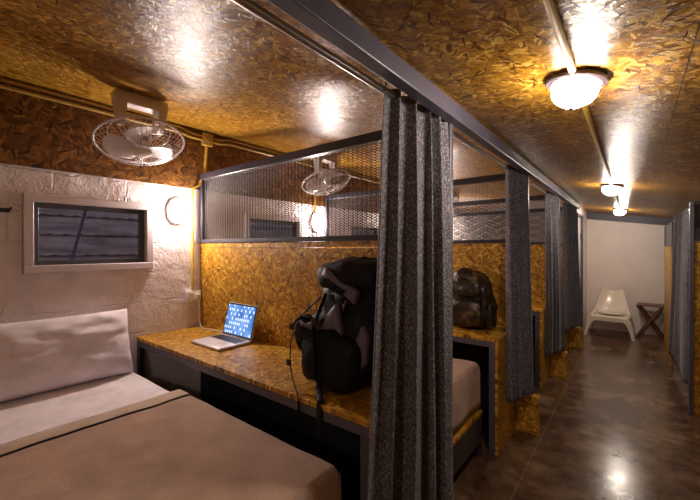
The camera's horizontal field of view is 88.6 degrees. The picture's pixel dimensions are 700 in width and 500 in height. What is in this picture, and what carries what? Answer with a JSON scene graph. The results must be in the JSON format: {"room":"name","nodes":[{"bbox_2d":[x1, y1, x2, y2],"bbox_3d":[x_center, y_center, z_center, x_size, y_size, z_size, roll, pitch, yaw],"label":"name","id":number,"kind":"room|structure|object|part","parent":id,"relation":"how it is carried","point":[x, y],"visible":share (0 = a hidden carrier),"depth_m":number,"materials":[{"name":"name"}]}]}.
{"room":"dormitory","nodes":[
{"label":"dormitory","id":0,"kind":"room"},
{"bbox_2d":[0,163,378,399],"bbox_3d":[-0.336,0.450,4.103,0.150,1.877,9.220,0,0,38],"label":"wall","id":1,"kind":"structure","parent":0,"point":[153,299],"depth_m":2.49,"materials":[{"name":"white paint"}]},
{"bbox_2d":[0,207,12,211],"bbox_3d":[-1.892,-0.223,1.962,0.056,0.029,0.065,0,0,38],"label":"wall hook","id":2,"kind":"object","parent":1,"relation":"attached to","point":[10,208],"visible":1,"depth_m":1.97,"materials":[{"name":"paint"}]},
{"bbox_2d":[22,193,153,273],"bbox_3d":[-1.664,-0.096,2.331,0.098,0.460,0.700,0,0,38],"label":"window","id":3,"kind":"structure","parent":1,"relation":"in","point":[60,233],"depth_m":2.29,"materials":[{"name":"white plastic"}]},
{"bbox_3d":[-1.677,-0.096,2.341,0.006,0.316,0.556,0,0,38],"label":"pane","id":4,"kind":"part","parent":3,"relation":"part of","materials":[{"name":"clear glass"}]},
{"bbox_3d":[-1.676,-0.096,2.340,0.048,0.370,0.610,0,0,38],"label":"sash","id":5,"kind":"part","parent":3,"relation":"part of","materials":[{"name":"grey metal"}]},
{"bbox_2d":[166,197,186,224],"bbox_3d":[-1.287,-0.294,2.695,0.092,0.208,0.146,0,0,38],"label":"wall lamp","id":6,"kind":"object","parent":1,"relation":"attached to","point":[176,210],"visible":1,"depth_m":2.67,"materials":[{"name":"white glass"}]},
{"bbox_3d":[-1.276,-0.294,2.686,0.065,0.172,0.120,0,0,38],"label":"globe","id":7,"kind":"part","parent":6,"relation":"part of","materials":[{"name":"white glass"}]},
{"bbox_2d":[0,76,379,213],"bbox_3d":[-0.331,-0.741,4.093,0.162,0.505,9.220,0,0,38],"label":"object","id":8,"kind":"structure","parent":1,"relation":"attached to","point":[35,132],"depth_m":2.32,"materials":[{"name":"brown wood"}]},
{"bbox_2d":[0,84,379,183],"bbox_3d":[-0.755,-0.891,3.395,0.023,0.038,7.500,0,0,38],"label":"conduit pipe","id":9,"kind":"object","parent":8,"relation":"attached to","point":[2,86],"visible":0.74,"depth_m":2.33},
{"bbox_2d":[0,77,379,180],"bbox_3d":[-0.755,-0.920,3.395,0.023,0.047,7.500,0,0,38],"label":"conduit pipe","id":10,"kind":"object","parent":8,"relation":"attached to","point":[3,80],"visible":0.82,"depth_m":2.32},
{"bbox_2d":[185,290,200,302],"bbox_3d":[-1.220,0.363,2.807,0.066,0.095,0.110,0,0,38],"label":"wall socket","id":11,"kind":"object","parent":1,"relation":"attached to","point":[191,296],"visible":0.97,"depth_m":2.79,"materials":[{"name":"white plastic"}]},
{"bbox_2d":[198,300,222,331],"bbox_3d":[-1.025,0.495,2.688,0.419,0.216,0.034,0,0,36],"label":"cable","id":12,"kind":"object","parent":11,"relation":"hanging from","point":[198,300],"visible":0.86,"depth_m":2.80,"materials":[{"name":"white plastic"}]},
{"bbox_2d":[191,146,207,289],"bbox_3d":[-1.192,-0.262,2.845,0.021,1.144,0.142,0,0,38],"label":"conduit pipe","id":13,"kind":"object","parent":1,"relation":"attached to","point":[206,147],"visible":0.91,"depth_m":2.79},
{"bbox_2d":[201,132,212,147],"bbox_3d":[-1.147,-0.888,2.885,0.051,0.105,0.084,0,0,38],"label":"junction box","id":14,"kind":"object","parent":1,"relation":"attached to","point":[207,140],"visible":1,"depth_m":2.87,"materials":[{"name":"plastic"}]},
{"bbox_2d":[244,213,302,247],"bbox_3d":[-0.747,-0.102,3.492,0.098,0.460,0.700,0,0,38],"label":"window","id":15,"kind":"structure","parent":1,"relation":"in","point":[247,214],"depth_m":3.46,"materials":[{"name":"white plastic"}]},
{"bbox_3d":[-0.760,-0.102,3.502,0.006,0.316,0.556,0,0,38],"label":"pane","id":16,"kind":"part","parent":15,"relation":"part of","materials":[{"name":"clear glass"}]},
{"bbox_3d":[-0.759,-0.102,3.502,0.048,0.370,0.610,0,0,38],"label":"sash","id":17,"kind":"part","parent":15,"relation":"part of","materials":[{"name":"grey metal"}]},
{"bbox_2d":[314,169,315,211],"bbox_3d":[-0.377,-0.645,3.875,0.020,0.470,0.020,0,0,-29],"label":"conduit pipe","id":18,"kind":"object","parent":1,"relation":"attached to","point":[314,169],"visible":0.23,"depth_m":3.87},
{"bbox_2d":[310,213,321,231],"bbox_3d":[-0.351,-0.300,3.880,0.092,0.208,0.146,0,0,38],"label":"wall lamp","id":19,"kind":"object","parent":1,"relation":"attached to","point":[313,213],"visible":0.54,"depth_m":3.85,"materials":[{"name":"white plastic"}]},
{"bbox_3d":[-0.341,-0.300,3.871,0.065,0.172,0.120,0,0,38],"label":"globe","id":20,"kind":"part","parent":19,"relation":"part of","materials":[{"name":"white glass"}]},
{"bbox_2d":[347,222,377,240],"bbox_3d":[0.170,-0.108,4.654,0.098,0.460,0.700,0,0,38],"label":"window","id":21,"kind":"structure","parent":1,"relation":"in","point":[347,222],"depth_m":4.61,"materials":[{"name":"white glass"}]},
{"bbox_3d":[0.158,-0.108,4.664,0.006,0.316,0.556,0,0,38],"label":"pane","id":22,"kind":"part","parent":21,"relation":"part of","materials":[{"name":"clear glass"}]},
{"bbox_2d":[0,0,699,218],"bbox_3d":[1.555,-0.640,2.636,5.030,0.789,9.470,0,0,38],"label":"ceiling","id":23,"kind":"structure","parent":0,"point":[218,67],"depth_m":1.38,"materials":[{"name":"brown wood"}]},
{"bbox_2d":[91,88,184,165],"bbox_3d":[-1.173,-0.676,2.012,0.427,0.360,0.454,0,0,38],"label":"ceiling fan","id":24,"kind":"object","parent":23,"relation":"attached to","point":[138,135],"visible":1,"depth_m":1.97,"materials":[{"name":"white plastic"}]},
{"bbox_3d":[-1.279,-0.574,1.992,0.131,0.091,0.174,0,0,38],"label":"blade","id":25,"kind":"part","parent":24,"relation":"part of","materials":[{"name":"white plastic"}]},
{"bbox_3d":[-1.184,-0.650,2.023,0.123,0.106,0.118,0,0,38],"label":"motor","id":26,"kind":"part","parent":24,"relation":"part of","materials":[{"name":"white plastic"}]},
{"bbox_3d":[-1.104,-0.622,1.923,0.170,0.092,0.146,0,0,0],"label":"blade","id":27,"kind":"part","parent":24,"relation":"part of","materials":[{"name":"white plastic"}]},
{"bbox_3d":[-1.123,-0.588,2.114,0.144,0.062,0.183,0,0,-27],"label":"blade","id":28,"kind":"part","parent":24,"relation":"part of","materials":[{"name":"white plastic"}]},
{"bbox_2d":[301,154,349,195],"bbox_3d":[-0.215,-0.682,3.225,0.427,0.360,0.454,0,0,38],"label":"ceiling fan","id":29,"kind":"object","parent":23,"relation":"attached to","point":[328,154],"visible":0.51,"depth_m":3.19,"materials":[{"name":"beige plastic"}]},
{"bbox_3d":[-0.322,-0.580,3.204,0.131,0.091,0.174,0,0,38],"label":"blade","id":30,"kind":"part","parent":29,"relation":"part of","materials":[{"name":"white plastic"}]},
{"bbox_3d":[-0.227,-0.657,3.235,0.123,0.106,0.118,0,0,38],"label":"motor","id":31,"kind":"part","parent":29,"relation":"part of","materials":[{"name":"white plastic"}]},
{"bbox_3d":[-0.147,-0.629,3.136,0.170,0.092,0.146,0,0,0],"label":"blade","id":32,"kind":"part","parent":29,"relation":"part of","materials":[{"name":"white plastic"}]},
{"bbox_2d":[267,0,579,208],"bbox_3d":[0.877,-0.597,2.108,0.050,0.068,7.580,0,0,38],"label":"ceiling beam","id":33,"kind":"structure","parent":23,"relation":"attached to","point":[324,18],"depth_m":1.15,"materials":[{"name":"grey metal"}]},
{"bbox_2d":[231,0,406,103],"bbox_3d":[-0.577,-0.567,0.399,0.025,0.025,3.075,0,0,38],"label":"curtain rod","id":34,"kind":"object","parent":33,"relation":"attached to","point":[251,6],"visible":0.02,"depth_m":0.98,"materials":[{"name":"silver metal"}]},
{"bbox_2d":[367,82,452,499],"bbox_3d":[0.252,0.336,1.363,0.131,1.880,0.575,0,0,42],"label":"curtain","id":35,"kind":"object","parent":34,"relation":"hanging from","point":[411,444],"visible":0.98,"depth_m":1.34,"materials":[{"name":"grey fabric"}]},
{"bbox_2d":[453,192,467,215],"bbox_3d":[1.601,-0.695,5.524,0.427,0.360,0.454,0,0,38],"label":"ceiling fan","id":36,"kind":"object","parent":23,"relation":"attached to","point":[453,192],"visible":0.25,"depth_m":5.50,"materials":[{"name":"beige plastic"}]},
{"bbox_2d":[542,0,575,73],"bbox_3d":[-0.195,-0.551,-0.008,0.021,0.020,2.850,0,0,38],"label":"conduit pipe","id":37,"kind":"object","parent":23,"relation":"attached to","point":[550,6],"visible":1,"depth_m":0.91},
{"bbox_2d":[546,69,607,109],"bbox_3d":[0.752,-0.525,1.194,0.176,0.110,0.175,0,0,-38],"label":"ceiling lamp","id":38,"kind":"object","parent":23,"relation":"attached to","point":[573,91],"visible":0.99,"depth_m":1.15,"materials":[{"name":"white glass"}]},
{"bbox_2d":[582,104,612,185],"bbox_3d":[1.546,-0.562,2.197,0.021,0.020,2.350,0,0,38],"label":"conduit pipe","id":39,"kind":"object","parent":23,"relation":"attached to","point":[585,108],"visible":0.66,"depth_m":1.77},
{"bbox_2d":[600,184,623,195],"bbox_3d":[2.335,-0.535,3.199,0.176,0.110,0.175,0,0,-38],"label":"ceiling lamp","id":40,"kind":"object","parent":23,"relation":"attached to","point":[609,190],"visible":0.99,"depth_m":3.15,"materials":[{"name":"white glass"}]},
{"bbox_2d":[614,195,620,209],"bbox_3d":[3.108,-0.573,4.175,0.021,0.020,2.230,0,0,38],"label":"conduit pipe","id":41,"kind":"object","parent":23,"relation":"attached to","point":[615,196],"visible":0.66,"depth_m":4.17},
{"bbox_2d":[612,208,627,215],"bbox_3d":[3.879,-0.545,5.153,0.176,0.110,0.175,0,0,-38],"label":"ceiling lamp","id":42,"kind":"object","parent":23,"relation":"attached to","point":[617,211],"visible":0.98,"depth_m":5.11,"materials":[{"name":"white glass"}]},
{"bbox_2d":[453,197,586,331],"bbox_3d":[2.893,0.211,6.391,2.080,2.330,1.625,0,0,38],"label":"wall","id":43,"kind":"structure","parent":0,"point":[581,211],"depth_m":5.97,"materials":[{"name":"white paint"}]},
{"bbox_2d":[577,213,582,327],"bbox_3d":[3.553,0.416,5.587,0.114,1.930,0.730,0,0,38],"label":"door","id":44,"kind":"structure","parent":43,"relation":"in","point":[580,217],"depth_m":5.83,"materials":[{"name":"paint"}]},
{"bbox_2d":[453,328,699,499],"bbox_3d":[1.555,1.446,2.647,5.030,0.100,9.470,0,0,38],"label":"floor","id":45,"kind":"structure","parent":0,"point":[619,426],"depth_m":2.64,"materials":[{"name":"concrete"}]},
{"bbox_2d":[136,326,371,499],"bbox_3d":[-0.560,1.004,2.073,2.011,0.790,0.471,0,0,38],"label":"desk","id":46,"kind":"object","parent":45,"relation":"on","point":[258,367],"visible":0.49,"depth_m":1.79,"materials":[{"name":"brown wood"}]},
{"bbox_3d":[-1.465,1.033,2.515,0.038,0.727,0.038,0,0,38],"label":"leg","id":47,"kind":"part","parent":46,"relation":"part of","materials":[{"name":"paint"}]},
{"bbox_2d":[191,302,257,350],"bbox_3d":[-0.821,0.488,2.352,0.330,0.234,0.290,0,0,38],"label":"laptop","id":48,"kind":"object","parent":46,"relation":"on","point":[240,320],"visible":1,"depth_m":2.38,"materials":[{"name":"metal"}]},
{"bbox_3d":[-0.749,0.479,2.442,0.330,0.217,0.059,0,0,38],"label":"lid","id":49,"kind":"part","parent":48,"relation":"part of","materials":[{"name":"metal"}]},
{"bbox_3d":[-0.701,0.652,1.909,1.987,0.039,0.038,0,0,38],"label":"rail","id":50,"kind":"part","parent":46,"relation":"part of","materials":[{"name":"grey metal"}]},
{"bbox_2d":[286,256,376,438],"bbox_3d":[-0.052,0.385,1.637,0.502,0.711,0.458,0,0,38],"label":"backpack","id":51,"kind":"object","parent":46,"relation":"on","point":[336,342],"visible":0.84,"depth_m":1.51,"materials":[{"name":"black fabric"}]},
{"bbox_3d":[-0.100,0.256,1.577,0.245,0.087,0.030,0,0,38],"label":"cord","id":52,"kind":"part","parent":51,"relation":"part of","materials":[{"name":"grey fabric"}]},
{"bbox_3d":[0.043,0.103,1.626,0.342,0.147,0.289,0,0,38],"label":"lid","id":53,"kind":"part","parent":51,"relation":"part of","materials":[{"name":"black fabric"}]},
{"bbox_3d":[0.064,1.040,1.307,0.040,0.727,0.038,0,0,38],"label":"leg","id":54,"kind":"part","parent":46,"relation":"part of","materials":[{"name":"grey paint"}]},
{"bbox_2d":[200,123,452,499],"bbox_3d":[-0.371,0.398,2.239,2.095,2.000,0.050,0,0,38],"label":"wall","id":55,"kind":"structure","parent":45,"relation":"on","point":[281,282],"depth_m":2.27,"materials":[{"name":"wood"}]},
{"bbox_3d":[-1.173,-0.304,2.868,0.030,0.502,0.040,0,0,38],"label":"post","id":56,"kind":"part","parent":55,"relation":"part of","materials":[{"name":"metal"}]},
{"bbox_3d":[-0.414,1.015,2.276,1.985,0.766,0.024,0,0,38],"label":"panel","id":57,"kind":"part","parent":55,"relation":"part of","materials":[{"name":"black wood"}]},
{"bbox_3d":[-0.385,0.308,2.249,2.060,0.644,0.024,0,0,38],"label":"board panel","id":58,"kind":"part","parent":55,"relation":"part of","materials":[{"name":"brown wood"}]},
{"bbox_3d":[-0.369,-0.066,2.235,2.020,0.028,0.040,0,0,38],"label":"rail","id":59,"kind":"part","parent":55,"relation":"part of","materials":[{"name":"metal"}]},
{"bbox_3d":[-0.377,-0.577,2.238,2.050,0.050,0.050,0,0,38],"label":"rail","id":60,"kind":"part","parent":55,"relation":"part of","materials":[{"name":"metal"}]},
{"bbox_3d":[-0.369,-0.316,2.233,2.019,0.475,0.003,0,0,38],"label":"panel","id":61,"kind":"part","parent":55,"relation":"part of","materials":[{"name":"metal"}]},
{"bbox_3d":[0.440,0.422,1.598,0.027,1.960,0.028,0,0,38],"label":"post","id":62,"kind":"part","parent":55,"relation":"part of","materials":[{"name":"grey metal"}]},
{"bbox_2d":[453,131,507,169],"bbox_3d":[0.853,-0.577,2.210,0.025,0.025,1.420,0,0,38],"label":"curtain rod","id":63,"kind":"object","parent":55,"relation":"attached to","point":[458,137],"visible":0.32,"depth_m":2.04,"materials":[{"name":"silver metal"}]},
{"bbox_2d":[505,164,534,403],"bbox_3d":[1.241,0.233,2.611,0.349,1.675,0.102,0,0,-39],"label":"curtain","id":64,"kind":"object","parent":63,"relation":"hanging from","point":[519,322],"visible":0.99,"depth_m":2.58,"materials":[{"name":"grey fabric"}]},
{"bbox_2d":[325,173,539,435],"bbox_3d":[0.578,0.392,3.381,2.168,2.000,0.070,0,0,38],"label":"wall","id":65,"kind":"structure","parent":45,"relation":"on","point":[489,257],"depth_m":2.95,"materials":[{"name":"paint"}]},
{"bbox_3d":[-0.256,-0.310,4.029,0.030,0.502,0.040,0,0,38],"label":"post","id":66,"kind":"part","parent":65,"relation":"part of","materials":[{"name":"metal"}]},
{"bbox_3d":[0.540,-0.583,3.400,2.050,0.050,0.050,0,0,38],"label":"rail","id":67,"kind":"part","parent":65,"relation":"part of","materials":[{"name":"metal"}]},
{"bbox_3d":[0.548,-0.322,3.394,2.019,0.475,0.003,0,0,38],"label":"panel","id":68,"kind":"part","parent":65,"relation":"part of","materials":[{"name":"metal"}]},
{"bbox_3d":[0.503,1.009,3.437,1.985,0.766,0.024,0,0,38],"label":"panel","id":69,"kind":"part","parent":65,"relation":"part of","materials":[{"name":"brown wood"}]},
{"bbox_3d":[0.548,-0.072,3.396,2.020,0.028,0.040,0,0,38],"label":"rail","id":70,"kind":"part","parent":65,"relation":"part of","materials":[{"name":"metal"}]},
{"bbox_3d":[0.532,0.302,3.410,2.060,0.644,0.024,0,0,38],"label":"board panel","id":71,"kind":"part","parent":65,"relation":"part of","materials":[{"name":"brown wood"}]},
{"bbox_3d":[1.357,0.271,2.759,0.027,1.670,0.028,0,0,38],"label":"post","id":72,"kind":"part","parent":65,"relation":"part of","materials":[{"name":"grey metal"}]},
{"bbox_2d":[453,409,482,475],"bbox_3d":[-0.127,1.241,2.678,1.910,0.310,0.905,0,0,38],"label":"frame","id":73,"kind":"object","parent":45,"relation":"on","point":[468,438],"visible":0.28,"depth_m":2.24,"materials":[{"name":"paint"}]},
{"bbox_3d":[0.871,1.318,2.439,0.037,0.159,0.037,0,0,38],"label":"leg","id":74,"kind":"part","parent":73,"relation":"part of","materials":[{"name":"paint"}]},
{"bbox_3d":[0.139,1.172,3.017,1.906,0.124,0.038,0,0,38],"label":"rail","id":75,"kind":"part","parent":73,"relation":"part of","materials":[{"name":"metal"}]},
{"bbox_3d":[-0.147,0.929,2.682,1.886,0.304,0.880,0,0,38],"label":"mattress","id":76,"kind":"object","parent":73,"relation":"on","visible":0},
{"bbox_2d":[453,358,479,433],"bbox_3d":[0.160,0.910,2.439,1.144,0.314,0.933,0,0,38],"label":"blanket","id":77,"kind":"object","parent":76,"relation":"on","point":[466,374],"visible":0.16,"depth_m":2.27,"materials":[{"name":"beige fabric"}]},
{"bbox_2d":[453,325,515,455],"bbox_3d":[0.358,0.998,3.234,2.011,0.790,0.471,0,0,38],"label":"desk","id":78,"kind":"object","parent":45,"relation":"on","point":[502,413],"visible":0.44,"depth_m":2.49,"materials":[{"name":"paint"}]},
{"bbox_3d":[0.719,0.730,3.233,1.385,0.127,0.018,0,0,38],"label":"rail","id":79,"kind":"part","parent":78,"relation":"part of","materials":[{"name":"metal"}]},
{"bbox_3d":[0.217,0.646,3.070,1.987,0.039,0.038,0,0,38],"label":"rail","id":80,"kind":"part","parent":78,"relation":"part of","materials":[{"name":"grey metal"}]},
{"bbox_2d":[453,267,497,333],"bbox_3d":[0.928,0.377,2.813,0.412,0.475,0.307,0,0,38],"label":"backpack","id":81,"kind":"object","parent":78,"relation":"on","point":[474,301],"visible":0.84,"depth_m":2.69,"materials":[{"name":"brown fabric"}]},
{"bbox_3d":[0.981,1.034,2.469,0.040,0.727,0.038,0,0,38],"label":"leg","id":82,"kind":"part","parent":78,"relation":"part of","materials":[{"name":"grey paint"}]},
{"bbox_3d":[1.139,1.013,2.617,0.020,0.767,0.471,0,0,38],"label":"panel","id":83,"kind":"part","parent":78,"relation":"part of","materials":[{"name":"brown wood"}]},
{"bbox_2d":[453,195,567,378],"bbox_3d":[1.495,0.386,4.543,2.168,2.000,0.070,0,0,38],"label":"wall","id":84,"kind":"structure","parent":45,"relation":"on","point":[558,363],"depth_m":4.04,"materials":[{"name":"paint"}]},
{"bbox_3d":[1.457,-0.589,4.561,2.050,0.050,0.050,0,0,38],"label":"rail","id":85,"kind":"part","parent":84,"relation":"part of","materials":[{"name":"metal"}]},
{"bbox_3d":[1.466,-0.328,4.556,2.019,0.475,0.003,0,0,38],"label":"panel","id":86,"kind":"part","parent":84,"relation":"part of","materials":[{"name":"metal"}]},
{"bbox_3d":[1.465,-0.078,4.558,2.020,0.028,0.040,0,0,38],"label":"rail","id":87,"kind":"part","parent":84,"relation":"part of","materials":[{"name":"metal"}]},
{"bbox_3d":[1.420,1.003,4.599,1.985,0.766,0.024,0,0,38],"label":"panel","id":88,"kind":"part","parent":84,"relation":"part of","materials":[{"name":"brown wood"}]},
{"bbox_2d":[529,181,546,193],"bbox_3d":[1.770,-0.583,3.371,0.025,0.025,1.420,0,0,38],"label":"curtain rod","id":89,"kind":"object","parent":84,"relation":"attached to","point":[530,182],"visible":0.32,"depth_m":3.31,"materials":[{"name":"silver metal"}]},
{"bbox_2d":[545,191,564,356],"bbox_3d":[2.138,0.246,3.761,0.376,1.704,0.081,0,0,-35],"label":"curtain","id":90,"kind":"object","parent":89,"relation":"hanging from","point":[554,319],"visible":0.98,"depth_m":3.75,"materials":[{"name":"grey fabric"}]},
{"bbox_3d":[1.450,0.296,4.572,2.060,0.644,0.024,0,0,38],"label":"board panel","id":91,"kind":"part","parent":84,"relation":"part of","materials":[{"name":"brown wood"}]},
{"bbox_3d":[2.687,-0.589,4.533,0.025,0.025,1.420,0,0,38],"label":"curtain rod","id":92,"kind":"object","parent":84,"relation":"attached to","visible":0},
{"bbox_2d":[562,202,582,330],"bbox_3d":[2.964,0.213,4.780,0.126,1.638,0.732,0,0,44],"label":"curtain","id":93,"kind":"object","parent":92,"relation":"hanging from","point":[571,275],"visible":0.98,"depth_m":4.75,"materials":[{"name":"grey fabric"}]},
{"bbox_2d":[453,207,582,348],"bbox_3d":[2.412,0.380,5.704,2.168,2.000,0.070,0,0,38],"label":"wall","id":94,"kind":"structure","parent":45,"relation":"on","point":[575,334],"depth_m":5.33,"materials":[{"name":"paint"}]},
{"bbox_3d":[2.375,-0.595,5.723,2.050,0.050,0.050,0,0,38],"label":"rail","id":95,"kind":"part","parent":94,"relation":"part of","materials":[{"name":"metal"}]},
{"bbox_3d":[2.383,-0.334,5.717,2.019,0.477,0.003,0,0,38],"label":"panel","id":96,"kind":"part","parent":94,"relation":"part of","materials":[{"name":"metal"}]},
{"bbox_2d":[532,303,549,388],"bbox_3d":[1.275,0.992,4.396,2.011,0.790,0.471,0,0,38],"label":"desk","id":97,"kind":"object","parent":45,"relation":"on","point":[542,362],"visible":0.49,"depth_m":3.62,"materials":[{"name":"paint"}]},
{"bbox_3d":[1.134,0.640,4.231,1.987,0.039,0.038,0,0,38],"label":"rail","id":98,"kind":"part","parent":97,"relation":"part of","materials":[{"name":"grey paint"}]},
{"bbox_3d":[1.898,1.028,3.630,0.040,0.727,0.038,0,0,38],"label":"leg","id":99,"kind":"part","parent":97,"relation":"part of","materials":[{"name":"grey paint"}]},
{"bbox_3d":[2.056,1.007,3.779,0.020,0.767,0.471,0,0,38],"label":"panel","id":100,"kind":"part","parent":97,"relation":"part of","materials":[{"name":"brown wood"}]},
{"bbox_2d":[564,331,568,350],"bbox_3d":[2.192,0.986,5.557,2.011,0.790,0.471,0,0,38],"label":"desk","id":101,"kind":"object","parent":45,"relation":"on","point":[566,333],"visible":0.05,"depth_m":4.92,"materials":[{"name":"paint"}]},
{"bbox_2d":[584,288,636,341],"bbox_3d":[4.249,1.014,5.840,0.654,0.722,0.695,0,0,41],"label":"lounge chair","id":102,"kind":"object","parent":45,"relation":"on","point":[612,302],"visible":1,"depth_m":5.89,"materials":[{"name":"beige plastic"}]},
{"bbox_3d":[3.854,1.211,5.772,0.150,0.330,0.070,0,0,41],"label":"leg","id":103,"kind":"part","parent":102,"relation":"part of","materials":[{"name":"beige plastic"}]},
{"bbox_3d":[4.157,1.070,5.735,0.520,0.112,0.382,0,0,41],"label":"seat","id":104,"kind":"part","parent":102,"relation":"part of","materials":[{"name":"beige plastic"}]},
{"bbox_3d":[4.378,0.855,5.986,0.455,0.406,0.304,0,0,41],"label":"backrest","id":105,"kind":"part","parent":102,"relation":"part of","materials":[{"name":"beige plastic"}]},
{"bbox_3d":[4.232,1.212,5.440,0.150,0.330,0.070,0,0,41],"label":"leg","id":106,"kind":"part","parent":102,"relation":"part of","materials":[{"name":"beige plastic"}]},
{"bbox_3d":[4.549,1.201,5.788,0.222,0.350,0.106,0,0,-6],"label":"leg","id":107,"kind":"part","parent":102,"relation":"part of","materials":[{"name":"beige plastic"}]},
{"bbox_2d":[635,302,663,340],"bbox_3d":[4.732,1.121,5.651,0.352,0.531,0.335,0,0,42],"label":"folding stool","id":108,"kind":"object","parent":45,"relation":"on","point":[639,305],"visible":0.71,"depth_m":5.60,"materials":[{"name":"brown wood"}]},
{"bbox_3d":[4.803,1.128,5.736,0.342,0.516,0.038,0,0,42],"label":"leg","id":109,"kind":"part","parent":108,"relation":"part of","materials":[{"name":"brown wood"}]},
{"bbox_3d":[4.832,1.128,5.753,0.342,0.516,0.038,0,0,42],"label":"leg","id":110,"kind":"part","parent":108,"relation":"part of","materials":[{"name":"brown wood"}]},
{"bbox_2d":[664,221,673,365],"bbox_3d":[4.279,0.517,4.817,0.031,1.735,1.300,0,0,38],"label":"panel","id":111,"kind":"object","parent":45,"relation":"on","point":[668,230],"visible":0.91,"depth_m":4.80,"materials":[{"name":"grey paint"}]},
{"bbox_3d":[4.674,-0.213,5.310,0.028,0.279,0.030,0,0,38],"label":"post","id":112,"kind":"part","parent":111,"relation":"part of","materials":[{"name":"grey metal"}]},
{"bbox_3d":[4.269,-0.211,4.799,0.003,0.278,1.196,0,0,38],"label":"panel","id":113,"kind":"part","parent":111,"relation":"part of","materials":[{"name":"paint"}]},
{"bbox_3d":[3.887,-0.208,4.314,0.028,0.279,0.030,0,0,38],"label":"post","id":114,"kind":"part","parent":111,"relation":"part of","materials":[{"name":"grey metal"}]},
{"bbox_2d":[688,201,699,416],"bbox_3d":[3.498,0.497,2.541,1.600,1.800,0.040,0,0,38],"label":"wall","id":115,"kind":"structure","parent":45,"relation":"on","point":[694,242],"depth_m":3.01,"materials":[{"name":"grey paint"}]},
{"bbox_3d":[2.882,0.494,3.028,0.029,1.800,0.040,0,0,38],"label":"post","id":116,"kind":"part","parent":115,"relation":"part of","materials":[{"name":"grey metal"}]},
{"bbox_3d":[3.078,-0.237,2.869,0.470,0.284,0.003,0,0,38],"label":"panel","id":117,"kind":"part","parent":115,"relation":"part of","materials":[{"name":"paint"}]},
{"bbox_3d":[3.510,0.663,2.533,1.570,1.468,0.024,0,0,38],"label":"board panel","id":118,"kind":"part","parent":115,"relation":"part of","materials":[{"name":"brown wood"}]},
{"bbox_3d":[3.799,-0.369,4.156,0.020,0.034,2.865,0,0,38],"label":"curtain rod","id":119,"kind":"object","parent":115,"relation":"attached to","visible":0},
{"bbox_2d":[669,208,688,383],"bbox_3d":[3.455,0.408,3.735,0.114,1.617,1.278,0,0,37],"label":"curtain","id":120,"kind":"object","parent":119,"relation":"hanging from","point":[679,310],"visible":0.96,"depth_m":3.57,"materials":[{"name":"grey fabric"}]},
{"bbox_3d":[-1.044,1.247,1.516,1.910,0.310,0.905,0,0,38],"label":"frame","id":121,"kind":"object","parent":45,"relation":"on","visible":0},
{"bbox_2d":[0,372,168,444],"bbox_3d":[-1.065,0.935,1.521,1.886,0.304,0.880,0,0,38],"label":"sheet","id":122,"kind":"object","parent":121,"relation":"on","point":[25,416],"visible":0.26,"depth_m":1.85,"materials":[{"name":"white fabric"}]},
{"bbox_2d":[0,309,133,402],"bbox_3d":[-1.679,0.584,2.036,0.266,0.392,0.781,0,0,43],"label":"pillow","id":123,"kind":"object","parent":122,"relation":"on","point":[37,356],"visible":1,"depth_m":1.99,"materials":[{"name":"fabric"}]},
{"bbox_2d":[0,389,341,499],"bbox_3d":[-0.757,0.917,1.278,1.144,0.314,0.934,0,0,38],"label":"blanket","id":124,"kind":"object","parent":122,"relation":"on","point":[174,445],"visible":1,"depth_m":1.31,"materials":[{"name":"beige fabric"}]},
{"bbox_2d":[586,219,699,334],"bbox_3d":[5.250,0.305,5.641,2.750,2.150,0.120,0,0,38],"label":"wall","id":125,"kind":"structure","parent":0,"point":[629,257],"depth_m":6.02,"materials":[{"name":"white paint"}]},
{"bbox_2d":[587,212,698,225],"bbox_3d":[5.204,-0.418,5.579,2.550,0.495,0.030,0,0,38],"label":"trim","id":126,"kind":"structure","parent":125,"relation":"attached to","point":[594,216],"depth_m":5.98,"materials":[{"name":"grey paint"}]}
]}

